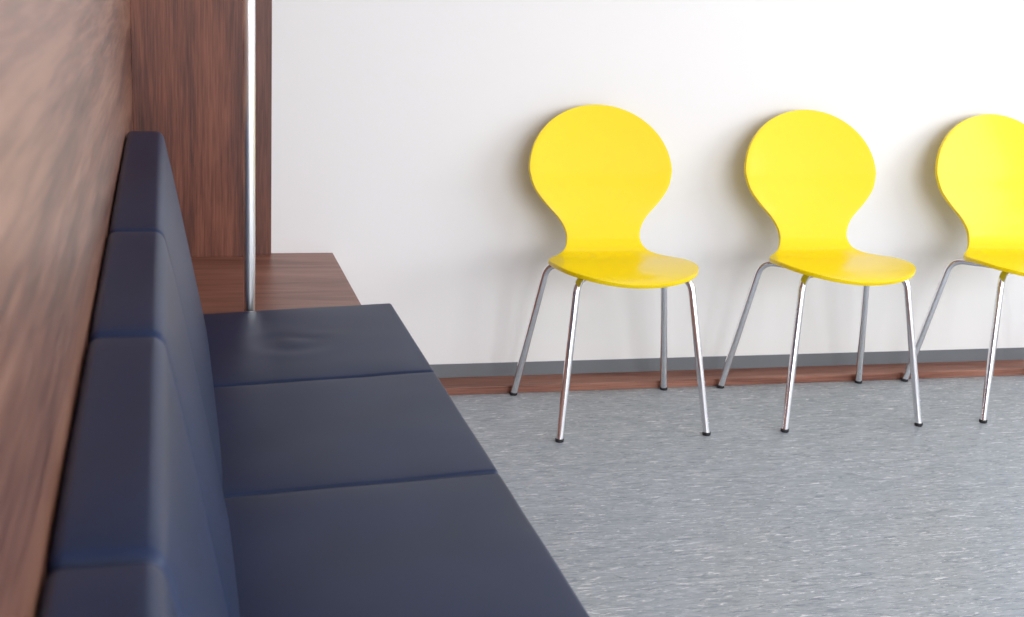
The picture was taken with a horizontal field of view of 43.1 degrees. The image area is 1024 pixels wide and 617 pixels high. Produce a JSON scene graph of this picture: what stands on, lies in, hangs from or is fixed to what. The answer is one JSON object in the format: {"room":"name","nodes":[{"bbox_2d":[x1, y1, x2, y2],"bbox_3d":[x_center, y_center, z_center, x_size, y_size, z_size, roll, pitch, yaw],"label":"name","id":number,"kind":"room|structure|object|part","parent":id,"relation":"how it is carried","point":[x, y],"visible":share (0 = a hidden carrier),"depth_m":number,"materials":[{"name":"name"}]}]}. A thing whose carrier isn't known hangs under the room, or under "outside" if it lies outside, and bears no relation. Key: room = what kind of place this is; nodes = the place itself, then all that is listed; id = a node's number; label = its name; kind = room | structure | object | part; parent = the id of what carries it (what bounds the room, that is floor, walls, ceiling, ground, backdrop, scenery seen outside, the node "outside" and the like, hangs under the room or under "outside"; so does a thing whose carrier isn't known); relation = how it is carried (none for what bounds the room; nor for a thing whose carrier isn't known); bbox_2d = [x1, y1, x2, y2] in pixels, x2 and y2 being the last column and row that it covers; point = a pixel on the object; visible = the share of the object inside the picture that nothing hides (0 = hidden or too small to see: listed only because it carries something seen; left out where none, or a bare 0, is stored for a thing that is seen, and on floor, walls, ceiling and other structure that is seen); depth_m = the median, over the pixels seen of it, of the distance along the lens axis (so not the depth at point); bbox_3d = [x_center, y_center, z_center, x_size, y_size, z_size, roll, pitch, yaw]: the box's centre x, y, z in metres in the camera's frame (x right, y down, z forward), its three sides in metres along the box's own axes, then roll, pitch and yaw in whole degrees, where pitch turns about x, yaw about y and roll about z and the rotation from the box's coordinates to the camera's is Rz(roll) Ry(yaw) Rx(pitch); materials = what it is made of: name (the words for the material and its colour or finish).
{"room":"hospital interior","nodes":[
{"label":"hospital interior","id":0,"kind":"room"},
{"bbox_2d":[130,0,271,256],"bbox_3d":[-0.802,-1.252,3.335,0.367,2.285,0.045,-1,15,-15],"label":"panel","id":1,"kind":"object","parent":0,"point":[187,55],"depth_m":3.51,"materials":[{"name":"brown wood"}]},
{"bbox_2d":[271,0,1023,364],"bbox_3d":[1.327,-1.110,4.028,5.133,2.700,0.100,-1,15,-15],"label":"wall","id":2,"kind":"structure","parent":0,"point":[404,132],"depth_m":3.90,"materials":[{"name":"white paint"}]},
{"bbox_2d":[430,347,1023,377],"bbox_3d":[1.561,0.158,4.393,4.338,0.042,0.004,-1,15,-15],"label":"baseboard","id":3,"kind":"structure","parent":2,"relation":"attached to","point":[955,355],"depth_m":4.15,"materials":[{"name":"grey plastic"}]},
{"bbox_2d":[439,359,1023,394],"bbox_3d":[1.571,0.202,4.357,4.338,0.024,0.098,-1,15,-15],"label":"trim","id":4,"kind":"structure","parent":2,"relation":"attached to","point":[834,373],"depth_m":4.09,"materials":[{"name":"brown wood"}]},
{"bbox_2d":[449,375,1023,616],"bbox_3d":[2.030,1.049,1.520,5.133,0.100,6.260,-1,15,-15],"label":"floor","id":5,"kind":"structure","parent":0,"point":[859,509],"depth_m":3.23,"materials":[{"name":"grey carpet"}]},
{"bbox_2d":[191,253,360,313],"bbox_3d":[-0.705,0.133,3.407,0.544,0.414,0.683,-1,15,-15],"label":"wooden ledge","id":6,"kind":"object","parent":5,"relation":"on","point":[282,280],"visible":0.27,"depth_m":3.37,"materials":[{"name":"brown wood"}]},
{"bbox_2d":[243,0,254,311],"bbox_3d":[-0.563,-1.088,2.773,0.027,2.284,0.027,-1,15,-15],"label":"chrome pole","id":7,"kind":"object","parent":6,"relation":"on","point":[248,5],"visible":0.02,"depth_m":2.96,"materials":[{"name":"silver metal"}]},
{"bbox_2d":[38,131,589,616],"bbox_3d":[-0.110,0.500,1.294,0.598,0.856,3.736,-1,15,-15],"label":"upholstered bench","id":8,"kind":"object","parent":5,"relation":"on","point":[297,462],"visible":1,"depth_m":1.81,"materials":[{"name":"blue leather"}]},
{"bbox_2d":[38,564,177,616],"bbox_3d":[-0.171,0.478,0.696,0.173,0.511,0.529,-1,15,-15],"label":"cushion","id":9,"kind":"object","parent":8,"relation":"on","point":[69,590],"depth_m":0.82,"materials":[{"name":"leather"}]},
{"bbox_2d":[48,337,228,616],"bbox_3d":[-0.305,0.338,1.193,0.173,0.511,0.529,-1,15,-15],"label":"cushion","id":10,"kind":"object","parent":8,"relation":"on","point":[130,494],"depth_m":1.04,"materials":[{"name":"leather"}]},
{"bbox_2d":[89,232,239,616],"bbox_3d":[-0.440,0.198,1.690,0.173,0.511,0.529,-1,15,-15],"label":"cushion","id":11,"kind":"object","parent":8,"relation":"on","point":[138,296],"depth_m":1.56,"materials":[{"name":"leather"}]},
{"bbox_2d":[108,131,221,485],"bbox_3d":[-0.641,-0.011,2.434,0.173,0.511,1.062,-1,15,-15],"label":"cushion","id":12,"kind":"object","parent":8,"relation":"on","point":[146,198],"depth_m":2.22,"materials":[{"name":"leather"}]},
{"bbox_2d":[203,303,433,387],"bbox_3d":[-0.450,0.126,2.811,0.466,0.140,0.529,-1,15,-15],"label":"seat cushion","id":13,"kind":"object","parent":8,"relation":"on","point":[280,346],"depth_m":2.74,"materials":[{"name":"leather"}]},
{"bbox_2d":[214,372,497,498],"bbox_3d":[-0.316,0.265,2.314,0.466,0.141,0.529,-1,15,-15],"label":"seat cushion","id":14,"kind":"object","parent":8,"relation":"on","point":[314,433],"depth_m":2.25,"materials":[{"name":"leather"}]},
{"bbox_2d":[224,474,589,616],"bbox_3d":[-0.182,0.405,1.817,0.466,0.142,0.529,-1,15,-15],"label":"seat cushion","id":15,"kind":"object","parent":8,"relation":"on","point":[425,545],"depth_m":1.81,"materials":[{"name":"leather"}]},
{"bbox_2d":[510,105,710,442],"bbox_3d":[0.302,-0.115,3.665,0.506,0.862,0.516,-1,15,-15],"label":"shell chair","id":16,"kind":"object","parent":5,"relation":"on","point":[601,170],"visible":1,"depth_m":3.75,"materials":[{"name":"yellow paint"}]},
{"bbox_3d":[0.269,0.067,3.806,0.501,0.430,0.194,-1,15,-15],"label":"leg","id":17,"kind":"part","parent":16,"relation":"part of","materials":[{"name":"silver metal"}]},
{"bbox_3d":[0.328,0.121,3.592,0.451,0.442,0.181,-1,15,-15],"label":"leg","id":18,"kind":"part","parent":16,"relation":"part of","materials":[{"name":"silver metal"}]},
{"bbox_2d":[717,110,922,432],"bbox_3d":[0.951,-0.126,3.835,0.506,0.862,0.516,-1,15,-15],"label":"shell chair","id":19,"kind":"object","parent":5,"relation":"on","point":[810,171],"visible":1,"depth_m":3.92,"materials":[{"name":"yellow paint"}]},
{"bbox_3d":[0.916,0.056,3.976,0.501,0.430,0.194,-1,15,-15],"label":"leg","id":20,"kind":"part","parent":19,"relation":"part of","materials":[{"name":"silver metal"}]},
{"bbox_3d":[0.975,0.110,3.762,0.451,0.442,0.181,-1,15,-15],"label":"leg","id":21,"kind":"part","parent":19,"relation":"part of","materials":[{"name":"silver metal"}]},
{"bbox_2d":[901,114,1023,423],"bbox_3d":[1.575,-0.137,4.003,0.506,0.862,0.516,-1,15,-15],"label":"shell chair","id":22,"kind":"object","parent":5,"relation":"on","point":[979,164],"visible":1,"depth_m":4.08,"materials":[{"name":"yellow paint"}]},
{"bbox_3d":[1.542,0.044,4.144,0.501,0.430,0.194,-1,15,-15],"label":"leg","id":23,"kind":"part","parent":22,"relation":"part of","materials":[{"name":"silver metal"}]},
{"bbox_3d":[1.601,0.099,3.929,0.451,0.442,0.181,-1,15,-15],"label":"leg","id":24,"kind":"part","parent":22,"relation":"part of","materials":[{"name":"silver metal"}]},
{"bbox_3d":[-0.301,-0.259,0.522,0.100,2.700,6.060,-1,15,-15],"label":"wall","id":25,"kind":"structure","parent":0,"visible":0},
{"bbox_2d":[0,0,132,616],"bbox_3d":[-0.244,-0.261,0.542,0.020,2.699,6.049,-1,15,-15],"label":"wood wall panelling","id":26,"kind":"object","parent":25,"relation":"attached to","point":[66,100],"visible":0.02,"depth_m":0.91,"materials":[{"name":"brown wood"}]}
]}

